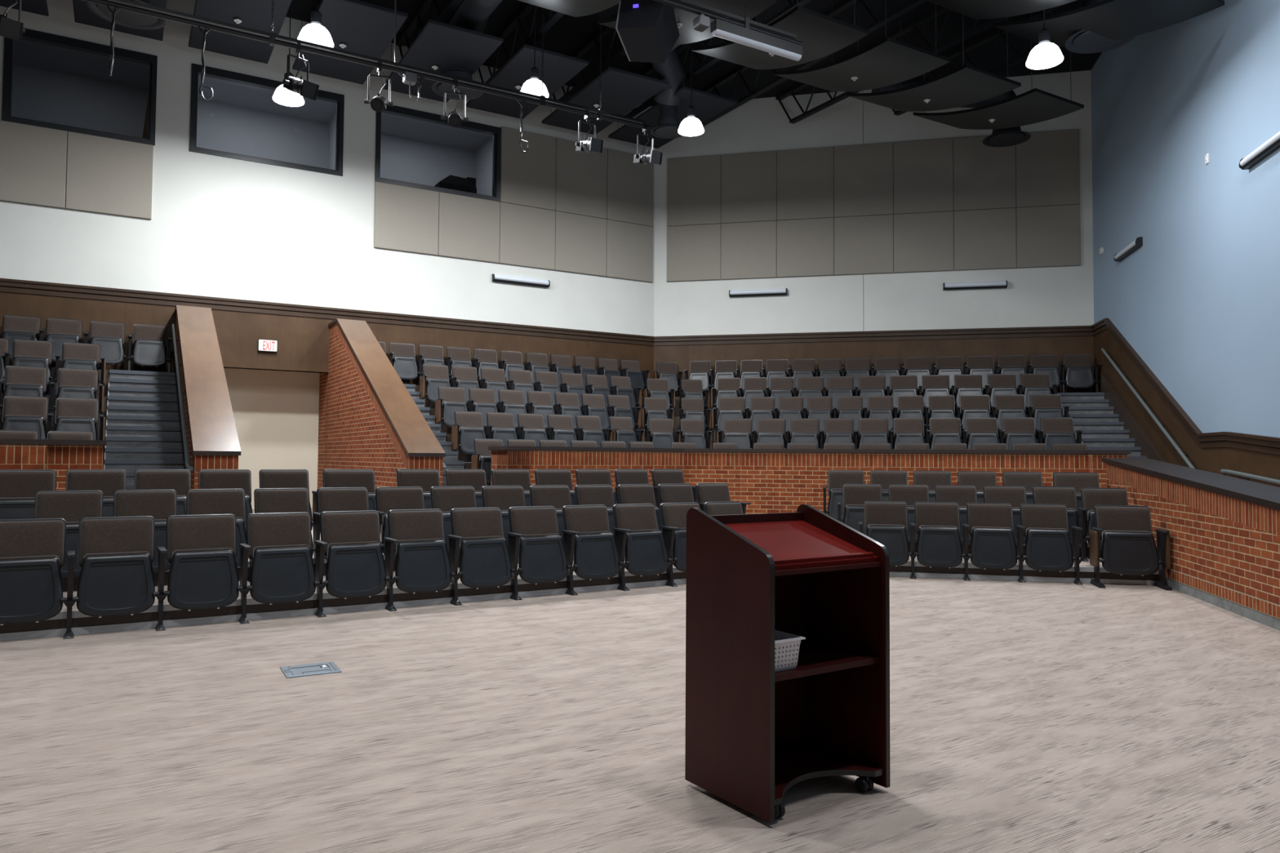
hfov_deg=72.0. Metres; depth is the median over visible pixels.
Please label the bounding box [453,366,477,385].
cushion
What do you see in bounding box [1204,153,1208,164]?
wall plate
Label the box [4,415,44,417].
seat cushion
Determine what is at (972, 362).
cushion
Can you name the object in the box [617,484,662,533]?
seat
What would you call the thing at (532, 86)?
lamp
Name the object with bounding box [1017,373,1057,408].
seat
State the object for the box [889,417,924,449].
seat
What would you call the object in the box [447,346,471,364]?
cushion
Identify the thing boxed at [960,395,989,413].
cushion
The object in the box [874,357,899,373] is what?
cushion
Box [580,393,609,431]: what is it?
seat
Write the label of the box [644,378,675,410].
seat
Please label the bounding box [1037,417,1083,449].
seat
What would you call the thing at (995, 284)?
wall light
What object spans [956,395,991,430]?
seat
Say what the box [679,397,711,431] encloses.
seat
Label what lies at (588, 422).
cushion
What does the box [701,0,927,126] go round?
joist
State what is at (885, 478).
cushion
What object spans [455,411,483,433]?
cushion
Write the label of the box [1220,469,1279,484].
handrail
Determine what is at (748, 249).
tile
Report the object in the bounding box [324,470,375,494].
cushion
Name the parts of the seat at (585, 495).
backrest, seat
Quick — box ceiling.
[285,0,1102,106]
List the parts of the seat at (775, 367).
seat, backrest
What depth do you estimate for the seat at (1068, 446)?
14.12 m
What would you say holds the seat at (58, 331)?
on the floor
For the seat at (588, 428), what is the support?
on the floor
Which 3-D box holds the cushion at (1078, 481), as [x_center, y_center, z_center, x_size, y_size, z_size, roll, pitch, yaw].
[5.592,0.776,11.285,0.518,0.349,0.128,0,-2,13]
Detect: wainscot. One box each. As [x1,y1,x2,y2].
[0,291,653,452]
[653,335,1094,396]
[1093,328,1279,487]
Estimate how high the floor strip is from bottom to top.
0.050 m
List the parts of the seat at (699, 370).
seat, backrest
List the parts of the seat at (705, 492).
backrest, armrest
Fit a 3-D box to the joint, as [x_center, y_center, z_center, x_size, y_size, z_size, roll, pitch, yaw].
[4.753,-6.589,18.783,0.009,1.200,0.012,0,-2,13]
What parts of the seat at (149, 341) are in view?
seat, backrest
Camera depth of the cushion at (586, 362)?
18.39 m
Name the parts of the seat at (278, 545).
armrest, backrest, seat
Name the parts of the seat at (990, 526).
armrest, backrest, seat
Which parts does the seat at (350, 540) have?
armrest, backrest, seat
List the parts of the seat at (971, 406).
backrest, seat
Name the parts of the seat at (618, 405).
backrest, seat, panel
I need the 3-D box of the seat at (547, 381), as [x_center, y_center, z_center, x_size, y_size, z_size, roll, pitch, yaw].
[-1.754,-0.654,16.855,0.564,0.830,0.450,2,-2,-31]
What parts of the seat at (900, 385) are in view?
backrest, seat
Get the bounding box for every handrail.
[171,324,194,471]
[442,462,446,470]
[1101,348,1195,468]
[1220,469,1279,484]
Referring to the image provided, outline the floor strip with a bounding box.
[0,571,1157,640]
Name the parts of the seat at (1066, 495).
backrest, seat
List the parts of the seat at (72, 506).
backrest, seat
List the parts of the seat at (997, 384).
backrest, seat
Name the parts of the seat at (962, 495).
backrest, seat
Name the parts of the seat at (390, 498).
seat, backrest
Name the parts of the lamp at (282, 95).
stem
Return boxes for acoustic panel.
[0,0,48,16]
[72,0,167,40]
[188,0,291,63]
[292,0,408,84]
[382,12,503,102]
[465,2,588,119]
[542,8,669,134]
[608,57,737,148]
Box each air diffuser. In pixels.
[86,0,167,29]
[431,67,483,100]
[649,102,682,138]
[982,126,1031,146]
[1064,0,1135,53]
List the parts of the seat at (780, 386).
seat, backrest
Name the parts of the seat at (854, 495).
seat, backrest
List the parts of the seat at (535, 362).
backrest, seat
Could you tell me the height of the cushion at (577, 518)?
0.349 m
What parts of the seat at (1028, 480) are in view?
backrest, seat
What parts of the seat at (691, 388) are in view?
seat, panel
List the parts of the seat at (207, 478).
backrest, seat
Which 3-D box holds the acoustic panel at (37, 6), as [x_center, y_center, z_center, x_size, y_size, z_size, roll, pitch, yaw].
[-8.856,-6.928,11.980,1.230,1.200,2.860,2,-2,-31]
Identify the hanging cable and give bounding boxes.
[106,4,119,75]
[197,26,213,101]
[417,76,424,102]
[517,98,528,152]
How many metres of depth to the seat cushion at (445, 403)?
14.92 m
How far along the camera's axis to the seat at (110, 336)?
13.96 m
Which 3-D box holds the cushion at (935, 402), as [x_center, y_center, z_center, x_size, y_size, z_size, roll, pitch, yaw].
[5.555,-0.395,16.237,0.444,0.349,0.127,0,-2,13]
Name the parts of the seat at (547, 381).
backrest, seat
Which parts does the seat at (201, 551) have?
armrest, backrest, seat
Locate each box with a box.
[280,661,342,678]
[394,0,417,97]
[693,13,710,31]
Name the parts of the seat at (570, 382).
backrest, seat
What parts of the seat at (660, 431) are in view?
backrest, seat, panel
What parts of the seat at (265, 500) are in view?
backrest, seat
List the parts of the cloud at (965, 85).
panel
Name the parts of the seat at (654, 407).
panel, backrest, seat, panel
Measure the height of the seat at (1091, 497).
0.830 m
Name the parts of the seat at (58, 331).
seat, backrest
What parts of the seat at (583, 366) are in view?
backrest, seat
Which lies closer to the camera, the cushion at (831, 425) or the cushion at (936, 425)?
the cushion at (936, 425)
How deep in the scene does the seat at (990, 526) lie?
9.63 m
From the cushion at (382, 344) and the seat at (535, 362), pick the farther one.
the seat at (535, 362)
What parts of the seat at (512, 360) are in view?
backrest, seat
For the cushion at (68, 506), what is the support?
on the seat at (72, 506)
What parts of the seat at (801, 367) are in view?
seat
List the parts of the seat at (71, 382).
seat, backrest, panel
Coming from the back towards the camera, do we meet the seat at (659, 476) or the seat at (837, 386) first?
the seat at (837, 386)
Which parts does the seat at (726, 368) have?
seat, backrest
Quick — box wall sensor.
[1099,246,1103,254]
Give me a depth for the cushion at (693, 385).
18.43 m
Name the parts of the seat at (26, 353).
seat, backrest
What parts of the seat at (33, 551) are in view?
backrest, seat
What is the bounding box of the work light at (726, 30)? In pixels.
[710,17,802,61]
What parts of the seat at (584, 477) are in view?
backrest, seat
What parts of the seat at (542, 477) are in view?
backrest, seat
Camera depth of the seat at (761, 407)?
16.91 m
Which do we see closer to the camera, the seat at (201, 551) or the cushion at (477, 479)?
the seat at (201, 551)
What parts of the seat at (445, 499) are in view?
seat, backrest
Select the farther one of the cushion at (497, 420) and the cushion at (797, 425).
the cushion at (797, 425)
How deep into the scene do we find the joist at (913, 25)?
15.88 m
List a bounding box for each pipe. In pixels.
[82,0,651,129]
[653,0,803,45]
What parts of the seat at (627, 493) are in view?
backrest, seat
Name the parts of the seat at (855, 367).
seat, backrest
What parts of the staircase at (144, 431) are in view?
edge trim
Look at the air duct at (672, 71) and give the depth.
16.01 m
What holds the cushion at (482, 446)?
on the seat at (482, 459)
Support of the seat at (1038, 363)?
on the floor at (428, 403)
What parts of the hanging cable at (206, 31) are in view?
cord, cord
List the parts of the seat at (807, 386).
seat, backrest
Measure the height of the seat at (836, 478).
0.830 m
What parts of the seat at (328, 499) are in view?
armrest, backrest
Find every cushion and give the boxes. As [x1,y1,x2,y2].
[0,338,8,359]
[0,471,54,497]
[0,497,35,499]
[0,520,64,567]
[0,555,58,559]
[2,315,39,338]
[2,396,47,422]
[4,366,46,391]
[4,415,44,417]
[6,383,43,386]
[13,339,52,364]
[14,355,48,359]
[35,492,102,521]
[45,318,81,341]
[48,333,79,336]
[55,398,97,424]
[57,368,97,393]
[57,416,95,419]
[59,385,94,388]
[62,342,99,365]
[64,358,97,361]
[66,471,124,496]
[66,521,79,524]
[79,517,153,565]
[83,551,150,558]
[89,321,124,343]
[115,490,175,519]
[133,324,165,346]
[135,471,190,495]
[155,519,166,521]
[168,515,235,562]
[172,547,233,555]
[188,489,244,524]
[200,470,250,498]
[248,513,311,559]
[253,544,309,555]
[255,488,308,513]
[260,470,308,489]
[318,488,368,513]
[321,511,380,555]
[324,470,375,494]
[327,541,379,555]
[377,488,423,523]
[378,342,385,352]
[390,342,414,360]
[390,510,444,551]
[395,538,444,556]
[398,470,439,491]
[419,345,443,361]
[423,364,448,383]
[431,487,475,511]
[439,386,465,407]
[442,400,465,407]
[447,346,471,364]
[447,470,486,490]
[452,508,503,537]
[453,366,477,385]
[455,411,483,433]
[459,426,482,431]
[459,535,504,555]
[470,388,495,403]
[475,349,497,362]
[475,439,502,456]
[479,455,491,466]
[481,368,505,382]
[483,486,524,510]
[487,413,514,427]
[491,427,514,439]
[493,470,530,490]
[499,390,524,404]
[501,351,523,364]
[509,369,532,382]
[511,507,558,534]
[518,413,544,428]
[518,533,559,575]
[522,427,544,439]
[526,352,547,365]
[528,391,551,404]
[531,486,571,508]
[535,371,558,384]
[536,470,573,489]
[548,414,573,429]
[551,355,572,367]
[555,392,578,406]
[561,373,583,386]
[564,506,609,532]
[573,531,611,573]
[574,356,595,368]
[577,415,601,430]
[577,470,612,486]
[577,485,614,506]
[582,394,604,407]
[586,374,607,386]
[598,358,617,369]
[608,395,630,408]
[610,376,631,388]
[610,417,632,431]
[615,504,657,529]
[616,470,648,484]
[619,484,655,506]
[621,360,639,371]
[624,528,659,570]
[644,397,666,414]
[647,378,668,395]
[649,418,672,436]
[653,470,684,486]
[657,362,676,377]
[662,503,699,528]
[680,419,704,437]
[681,379,702,395]
[681,398,703,415]
[689,360,710,376]
[697,484,730,502]
[715,360,736,376]
[717,377,739,394]
[718,397,745,414]
[724,419,751,436]
[741,360,762,375]
[743,377,766,393]
[751,397,774,413]
[757,418,785,437]
[766,360,787,374]
[770,377,793,393]
[778,396,802,413]
[791,418,818,436]
[791,431,817,433]
[792,359,813,374]
[797,377,823,393]
[808,396,831,413]
[819,358,840,373]
[824,418,853,437]
[826,431,850,433]
[827,376,853,392]
[828,471,863,493]
[838,396,862,413]
[843,484,881,511]
[845,358,870,373]
[845,504,863,506]
[858,376,884,392]
[858,418,888,436]
[860,431,885,433]
[865,502,906,532]
[866,524,905,528]
[867,395,893,413]
[871,471,906,489]
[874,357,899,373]
[889,485,928,505]
[890,375,917,392]
[893,418,924,437]
[895,431,921,434]
[897,395,923,413]
[904,356,930,373]
[914,471,951,489]
[915,502,959,533]
[919,525,957,528]
[922,375,949,392]
[928,395,954,413]
[929,418,960,437]
[932,431,958,433]
[935,356,962,372]
[936,485,976,506]
[954,374,982,392]
[956,386,981,388]
[958,471,995,490]
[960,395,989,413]
[962,408,988,409]
[966,355,993,373]
[966,417,997,437]
[968,431,996,433]
[968,503,1013,534]
[971,526,1012,534]
[984,486,1026,507]
[987,374,1016,391]
[995,395,1025,413]
[997,355,1025,372]
[997,408,1023,409]
[1003,417,1035,438]
[1003,472,1042,491]
[1005,431,1033,435]
[1021,373,1049,391]
[1021,504,1068,536]
[1023,386,1048,388]
[1026,528,1066,535]
[1030,355,1057,372]
[1031,395,1061,413]
[1034,487,1076,510]
[1040,417,1073,438]
[1044,431,1072,436]
[1053,473,1098,493]
[1062,354,1091,371]
[1066,365,1090,367]
[1082,488,1128,518]
[1087,510,1093,521]
[1096,506,1151,539]
[1102,530,1151,541]
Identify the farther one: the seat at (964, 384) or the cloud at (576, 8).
the seat at (964, 384)
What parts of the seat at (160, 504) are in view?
backrest, seat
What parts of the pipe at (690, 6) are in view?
chain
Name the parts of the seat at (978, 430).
backrest, seat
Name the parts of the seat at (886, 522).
armrest, backrest, seat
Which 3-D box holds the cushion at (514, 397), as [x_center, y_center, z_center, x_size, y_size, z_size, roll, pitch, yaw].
[-2.267,-0.469,15.630,0.444,0.349,0.127,2,-2,-31]
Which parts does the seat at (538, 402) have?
backrest, seat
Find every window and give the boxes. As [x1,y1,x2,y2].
[1,27,157,145]
[189,62,344,176]
[374,105,501,201]
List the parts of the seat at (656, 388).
backrest, seat, panel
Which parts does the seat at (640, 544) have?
armrest, backrest, seat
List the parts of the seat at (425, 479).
backrest, seat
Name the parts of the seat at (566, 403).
backrest, seat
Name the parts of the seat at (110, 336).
backrest, seat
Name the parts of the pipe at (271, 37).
chain, chain, chain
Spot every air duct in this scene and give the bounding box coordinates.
[446,0,502,32]
[651,44,686,105]
[871,76,1016,107]
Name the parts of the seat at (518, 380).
backrest, seat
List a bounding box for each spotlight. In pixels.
[0,0,25,41]
[282,41,319,100]
[364,61,393,111]
[440,78,468,127]
[575,109,603,153]
[633,123,662,164]
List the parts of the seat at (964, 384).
backrest, seat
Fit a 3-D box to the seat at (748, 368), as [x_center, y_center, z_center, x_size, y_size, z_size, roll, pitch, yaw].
[2.332,-1.020,18.705,0.564,0.830,0.450,0,-2,13]
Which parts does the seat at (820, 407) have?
seat, backrest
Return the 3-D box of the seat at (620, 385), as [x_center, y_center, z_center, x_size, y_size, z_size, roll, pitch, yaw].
[-0.322,-0.614,17.700,0.620,0.830,0.450,2,-2,-31]
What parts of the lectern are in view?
panel, panel, panel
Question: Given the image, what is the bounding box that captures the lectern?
[684,504,889,822]
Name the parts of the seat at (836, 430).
seat, backrest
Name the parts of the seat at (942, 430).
backrest, seat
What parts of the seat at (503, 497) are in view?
backrest, seat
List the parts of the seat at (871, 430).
seat, backrest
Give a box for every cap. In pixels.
[0,439,107,445]
[173,305,240,455]
[328,318,445,457]
[488,445,1131,453]
[1102,457,1279,511]
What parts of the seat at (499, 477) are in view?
backrest, seat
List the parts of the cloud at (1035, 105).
panel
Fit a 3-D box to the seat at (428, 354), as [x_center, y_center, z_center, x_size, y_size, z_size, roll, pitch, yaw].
[-3.925,-1.137,16.625,0.564,0.830,0.450,2,-2,-31]
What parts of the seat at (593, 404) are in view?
backrest, seat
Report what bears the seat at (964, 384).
on the floor at (445, 428)
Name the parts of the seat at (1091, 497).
armrest, seat, backrest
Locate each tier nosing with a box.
[45,561,1159,620]
[164,542,1089,572]
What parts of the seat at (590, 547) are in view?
armrest, backrest, seat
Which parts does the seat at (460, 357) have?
backrest, seat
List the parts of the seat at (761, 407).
seat, backrest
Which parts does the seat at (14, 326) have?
seat, backrest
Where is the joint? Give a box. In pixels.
[862,90,863,144]
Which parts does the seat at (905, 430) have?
backrest, seat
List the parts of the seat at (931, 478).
seat, backrest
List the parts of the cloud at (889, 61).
panel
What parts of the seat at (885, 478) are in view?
seat, backrest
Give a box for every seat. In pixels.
[0,314,40,359]
[0,337,9,383]
[0,365,47,411]
[0,395,48,439]
[0,430,38,439]
[0,469,56,519]
[0,518,66,625]
[3,338,53,385]
[34,490,102,577]
[38,317,82,361]
[46,431,93,439]
[47,397,105,440]
[48,368,104,426]
[53,342,106,395]
[62,515,159,639]
[65,469,126,516]
[84,320,125,364]
[113,488,177,573]
[127,324,172,372]
[134,469,191,515]
[155,514,243,631]
[186,488,246,567]
[198,469,253,533]
[238,511,319,624]
[247,488,315,582]
[258,469,317,530]
[312,487,368,570]
[314,510,390,617]
[320,469,382,544]
[375,486,424,559]
[377,341,386,354]
[383,508,455,611]
[387,342,419,379]
[395,469,439,509]
[417,344,445,385]
[419,364,450,407]
[430,485,476,555]
[435,386,467,432]
[444,346,472,380]
[444,469,486,507]
[447,506,515,605]
[450,365,479,404]
[451,410,486,461]
[466,387,497,427]
[471,438,503,484]
[472,348,499,381]
[479,367,507,404]
[480,485,525,548]
[484,412,517,446]
[490,469,531,506]
[497,389,527,428]
[498,350,525,383]
[506,368,534,406]
[506,439,535,446]
[506,506,571,600]
[516,413,547,446]
[524,352,550,385]
[525,391,555,429]
[528,484,571,540]
[533,370,560,407]
[534,469,576,505]
[539,440,567,447]
[546,413,577,447]
[549,354,574,386]
[554,391,582,430]
[560,372,586,408]
[561,504,623,595]
[570,440,596,447]
[573,355,598,388]
[574,484,614,536]
[575,415,613,447]
[575,469,617,504]
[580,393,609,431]
[585,373,610,408]
[596,357,621,388]
[600,440,626,447]
[606,394,641,433]
[608,375,642,409]
[608,416,644,448]
[612,503,671,591]
[613,469,656,505]
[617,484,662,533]
[619,359,650,391]
[628,441,653,448]
[640,397,673,438]
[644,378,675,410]
[646,417,680,448]
[651,469,697,507]
[653,361,683,396]
[657,483,693,506]
[659,502,699,586]
[671,442,696,448]
[679,379,709,416]
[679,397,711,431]
[680,418,711,448]
[684,360,711,391]
[695,483,751,514]
[703,501,742,515]
[710,360,737,391]
[711,377,740,409]
[712,396,745,439]
[712,442,737,448]
[717,418,752,448]
[735,360,763,395]
[738,377,766,411]
[745,396,774,432]
[751,418,786,448]
[753,442,783,448]
[761,359,788,391]
[765,377,793,410]
[773,396,803,432]
[785,417,820,448]
[786,442,817,448]
[788,358,814,391]
[793,376,823,410]
[803,395,832,432]
[815,358,841,391]
[819,417,853,448]
[822,376,853,410]
[822,470,864,522]
[823,442,854,448]
[833,395,862,432]
[837,484,882,535]
[841,357,871,390]
[854,375,885,410]
[854,417,888,448]
[857,501,911,566]
[859,443,891,449]
[863,395,893,431]
[870,470,907,501]
[871,357,900,390]
[886,375,917,408]
[888,484,928,542]
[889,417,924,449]
[893,395,926,428]
[897,443,929,449]
[901,356,930,390]
[909,502,964,578]
[913,471,951,502]
[918,374,950,408]
[924,395,955,439]
[925,417,961,449]
[932,355,962,389]
[933,443,967,449]
[935,484,977,544]
[951,373,983,407]
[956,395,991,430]
[957,471,996,502]
[961,502,1020,581]
[962,417,999,449]
[963,355,994,389]
[972,443,1006,449]
[982,485,1026,545]
[984,373,1017,407]
[991,394,1026,431]
[995,355,1026,388]
[999,417,1036,449]
[1002,471,1042,503]
[1011,443,1046,449]
[1016,503,1083,585]
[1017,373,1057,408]
[1026,354,1062,388]
[1027,394,1070,431]
[1032,486,1089,559]
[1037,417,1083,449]
[1051,443,1087,450]
[1052,471,1099,514]
[1060,353,1099,392]
[1077,487,1128,561]
[1088,505,1173,591]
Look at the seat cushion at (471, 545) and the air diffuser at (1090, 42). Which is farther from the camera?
the air diffuser at (1090, 42)
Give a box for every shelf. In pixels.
[774,561,881,576]
[774,639,879,682]
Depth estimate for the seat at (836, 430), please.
15.71 m
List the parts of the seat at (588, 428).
backrest, seat, panel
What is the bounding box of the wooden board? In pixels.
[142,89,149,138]
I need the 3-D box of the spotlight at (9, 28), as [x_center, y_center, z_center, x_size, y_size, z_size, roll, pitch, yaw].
[-6.917,-4.552,9.606,0.381,0.776,0.589,2,-2,-31]
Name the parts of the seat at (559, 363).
backrest, seat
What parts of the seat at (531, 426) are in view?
backrest, seat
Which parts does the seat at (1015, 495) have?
backrest, seat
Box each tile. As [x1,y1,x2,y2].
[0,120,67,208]
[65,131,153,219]
[373,181,439,255]
[438,191,500,262]
[498,201,555,270]
[500,126,555,210]
[555,137,607,218]
[555,210,606,276]
[606,148,653,226]
[606,219,653,282]
[666,154,721,226]
[666,223,720,281]
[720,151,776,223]
[720,220,776,279]
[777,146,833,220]
[777,217,833,277]
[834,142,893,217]
[834,214,893,275]
[893,137,953,213]
[893,211,953,272]
[953,135,1016,210]
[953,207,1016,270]
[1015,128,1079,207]
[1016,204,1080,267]
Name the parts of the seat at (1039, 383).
backrest, seat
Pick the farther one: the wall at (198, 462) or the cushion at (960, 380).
the cushion at (960, 380)
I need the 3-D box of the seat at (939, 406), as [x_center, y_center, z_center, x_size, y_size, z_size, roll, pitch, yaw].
[5.506,-0.171,16.133,0.564,0.830,0.450,0,-2,13]
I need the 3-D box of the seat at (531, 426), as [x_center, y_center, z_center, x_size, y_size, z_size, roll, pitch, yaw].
[-1.791,0.189,14.731,0.564,0.830,0.450,2,-2,-31]
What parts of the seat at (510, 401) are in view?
backrest, seat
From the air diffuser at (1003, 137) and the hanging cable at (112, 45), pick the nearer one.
the hanging cable at (112, 45)
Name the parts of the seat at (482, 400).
backrest, seat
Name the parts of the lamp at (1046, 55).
stem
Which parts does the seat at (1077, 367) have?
backrest, seat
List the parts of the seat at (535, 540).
armrest, backrest, seat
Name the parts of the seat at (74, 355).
backrest, seat, panel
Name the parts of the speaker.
plate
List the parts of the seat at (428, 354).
backrest, seat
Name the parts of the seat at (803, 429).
backrest, seat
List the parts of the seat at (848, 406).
seat, backrest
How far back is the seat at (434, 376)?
15.71 m
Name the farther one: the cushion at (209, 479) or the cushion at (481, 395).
the cushion at (481, 395)
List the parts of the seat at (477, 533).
armrest, backrest, seat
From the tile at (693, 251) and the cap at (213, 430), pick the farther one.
the tile at (693, 251)
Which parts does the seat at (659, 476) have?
backrest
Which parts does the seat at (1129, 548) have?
panel, armrest, backrest, seat, armrest, panel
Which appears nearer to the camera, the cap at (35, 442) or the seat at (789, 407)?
the cap at (35, 442)
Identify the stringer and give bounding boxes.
[1101,373,1167,462]
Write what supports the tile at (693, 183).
attached to the wall at (1058, 295)
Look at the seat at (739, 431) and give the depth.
16.08 m
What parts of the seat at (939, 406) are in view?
backrest, seat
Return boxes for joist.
[310,0,321,23]
[395,0,462,57]
[478,2,564,83]
[552,13,626,102]
[624,0,810,117]
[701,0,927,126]
[775,5,1012,124]
[891,0,1082,115]
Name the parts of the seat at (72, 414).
backrest, seat, panel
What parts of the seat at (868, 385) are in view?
backrest, seat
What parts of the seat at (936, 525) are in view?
armrest, backrest, seat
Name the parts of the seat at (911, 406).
backrest, seat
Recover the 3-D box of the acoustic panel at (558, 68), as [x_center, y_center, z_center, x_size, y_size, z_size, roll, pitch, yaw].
[-2.102,-6.738,15.966,1.180,1.200,2.860,2,-2,-31]
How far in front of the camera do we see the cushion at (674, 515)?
9.33 m
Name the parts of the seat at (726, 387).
panel, seat, backrest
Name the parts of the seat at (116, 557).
armrest, seat, backrest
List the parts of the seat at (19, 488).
seat, backrest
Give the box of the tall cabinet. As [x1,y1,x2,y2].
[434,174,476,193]
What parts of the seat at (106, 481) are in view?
backrest, seat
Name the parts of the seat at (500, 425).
backrest, seat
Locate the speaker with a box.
[615,0,679,62]
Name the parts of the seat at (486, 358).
backrest, seat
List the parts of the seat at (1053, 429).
backrest, seat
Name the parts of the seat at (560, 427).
backrest, seat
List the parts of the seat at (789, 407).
seat, backrest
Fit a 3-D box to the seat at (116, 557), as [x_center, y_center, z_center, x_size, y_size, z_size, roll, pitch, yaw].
[-3.906,1.097,6.535,0.595,0.830,0.450,2,-2,-32]
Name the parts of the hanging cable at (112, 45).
cord, cord, cord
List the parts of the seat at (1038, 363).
backrest, seat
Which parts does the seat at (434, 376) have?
panel, backrest, seat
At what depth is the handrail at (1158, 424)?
14.00 m
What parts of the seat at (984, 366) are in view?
backrest, seat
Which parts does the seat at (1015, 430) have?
backrest, seat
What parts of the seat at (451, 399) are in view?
panel, backrest, seat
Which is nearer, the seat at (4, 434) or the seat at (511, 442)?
the seat at (4, 434)
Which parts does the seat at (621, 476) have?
backrest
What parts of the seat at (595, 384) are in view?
backrest, seat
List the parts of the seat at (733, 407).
panel, seat, backrest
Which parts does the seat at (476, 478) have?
backrest, seat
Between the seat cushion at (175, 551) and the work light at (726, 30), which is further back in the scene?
the work light at (726, 30)
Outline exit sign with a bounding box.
[257,339,277,352]
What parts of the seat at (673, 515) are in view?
armrest, backrest, seat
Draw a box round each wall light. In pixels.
[492,273,550,287]
[728,288,786,297]
[942,280,1007,289]
[1113,236,1142,262]
[1238,131,1279,169]
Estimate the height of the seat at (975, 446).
0.830 m
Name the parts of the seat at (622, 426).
panel, backrest, seat, panel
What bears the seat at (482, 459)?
on the floor
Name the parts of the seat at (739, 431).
seat, backrest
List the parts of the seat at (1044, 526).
armrest, backrest, seat, armrest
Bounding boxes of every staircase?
[103,369,185,489]
[404,383,464,486]
[1056,392,1146,457]
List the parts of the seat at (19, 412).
seat, backrest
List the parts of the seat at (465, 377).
backrest, seat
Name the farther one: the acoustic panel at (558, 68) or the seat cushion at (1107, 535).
the acoustic panel at (558, 68)
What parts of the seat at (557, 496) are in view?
backrest, seat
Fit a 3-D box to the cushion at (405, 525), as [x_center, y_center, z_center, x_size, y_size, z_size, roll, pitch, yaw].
[-1.984,0.931,7.862,0.474,0.349,0.128,2,-2,-32]
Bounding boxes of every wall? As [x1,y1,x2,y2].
[0,0,654,469]
[0,444,103,490]
[11,39,493,195]
[173,312,238,488]
[223,368,319,509]
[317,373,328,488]
[326,322,443,488]
[490,449,1127,523]
[653,70,1093,336]
[1090,0,1279,437]
[1106,463,1279,631]
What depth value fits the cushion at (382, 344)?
16.28 m
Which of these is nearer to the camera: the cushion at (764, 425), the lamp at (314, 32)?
the lamp at (314, 32)
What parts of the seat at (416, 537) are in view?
armrest, backrest, seat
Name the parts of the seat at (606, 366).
backrest, seat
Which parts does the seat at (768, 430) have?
seat, backrest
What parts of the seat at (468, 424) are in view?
panel, backrest, seat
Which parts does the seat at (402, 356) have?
backrest, seat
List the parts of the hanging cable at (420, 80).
cord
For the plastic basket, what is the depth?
3.26 m
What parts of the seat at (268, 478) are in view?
backrest, seat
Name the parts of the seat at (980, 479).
backrest, seat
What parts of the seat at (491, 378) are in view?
backrest, seat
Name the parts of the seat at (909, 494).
backrest, seat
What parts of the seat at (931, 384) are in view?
backrest, seat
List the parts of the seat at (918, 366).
backrest, seat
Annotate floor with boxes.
[0,364,110,399]
[0,392,107,426]
[0,424,106,461]
[0,553,1159,633]
[0,576,1279,852]
[62,507,1102,591]
[414,385,1057,416]
[429,408,1064,439]
[445,434,1076,462]
[463,462,490,485]
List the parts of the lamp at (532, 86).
stem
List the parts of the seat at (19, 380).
seat, backrest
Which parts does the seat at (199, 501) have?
backrest, seat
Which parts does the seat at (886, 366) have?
seat, backrest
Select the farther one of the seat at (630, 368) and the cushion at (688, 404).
the seat at (630, 368)
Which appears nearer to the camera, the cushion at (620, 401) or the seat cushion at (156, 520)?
the seat cushion at (156, 520)
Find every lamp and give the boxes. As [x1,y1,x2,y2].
[272,2,304,106]
[297,0,333,47]
[520,5,548,97]
[677,42,704,136]
[1025,9,1063,69]
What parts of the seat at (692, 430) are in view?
backrest, seat, panel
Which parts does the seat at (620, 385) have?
backrest, seat, panel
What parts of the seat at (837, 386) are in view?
seat, backrest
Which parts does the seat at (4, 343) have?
seat, backrest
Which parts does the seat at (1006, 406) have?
backrest, seat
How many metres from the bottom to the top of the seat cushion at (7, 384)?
0.404 m
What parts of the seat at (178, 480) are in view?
backrest, seat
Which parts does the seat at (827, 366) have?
seat, backrest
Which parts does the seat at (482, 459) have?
panel, seat, backrest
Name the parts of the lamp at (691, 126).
stem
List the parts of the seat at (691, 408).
backrest, seat, panel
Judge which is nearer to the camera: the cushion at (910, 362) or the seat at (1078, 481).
the seat at (1078, 481)
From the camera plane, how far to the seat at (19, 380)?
11.96 m
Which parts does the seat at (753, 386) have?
seat, backrest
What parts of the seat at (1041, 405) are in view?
backrest, seat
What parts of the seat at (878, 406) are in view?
backrest, seat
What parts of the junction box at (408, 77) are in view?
cord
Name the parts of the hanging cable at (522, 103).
cord, cord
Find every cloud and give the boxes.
[518,0,619,17]
[597,0,776,44]
[690,0,869,69]
[773,0,950,91]
[847,2,1021,111]
[913,2,1084,129]
[927,0,1075,19]
[992,0,1224,47]
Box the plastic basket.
[774,630,805,671]
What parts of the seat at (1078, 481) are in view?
backrest, seat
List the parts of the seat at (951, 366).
backrest, seat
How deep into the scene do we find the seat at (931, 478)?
11.94 m
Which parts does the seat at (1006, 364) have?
backrest, seat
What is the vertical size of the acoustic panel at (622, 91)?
1.200 m
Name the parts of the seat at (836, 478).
seat, backrest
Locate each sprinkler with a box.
[234,18,241,23]
[339,43,346,48]
[676,22,683,27]
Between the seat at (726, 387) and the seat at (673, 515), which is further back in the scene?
the seat at (726, 387)
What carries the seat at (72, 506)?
on the floor at (256, 608)
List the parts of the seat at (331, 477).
backrest, seat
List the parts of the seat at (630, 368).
backrest, seat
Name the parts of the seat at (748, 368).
seat, backrest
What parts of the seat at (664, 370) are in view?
backrest, seat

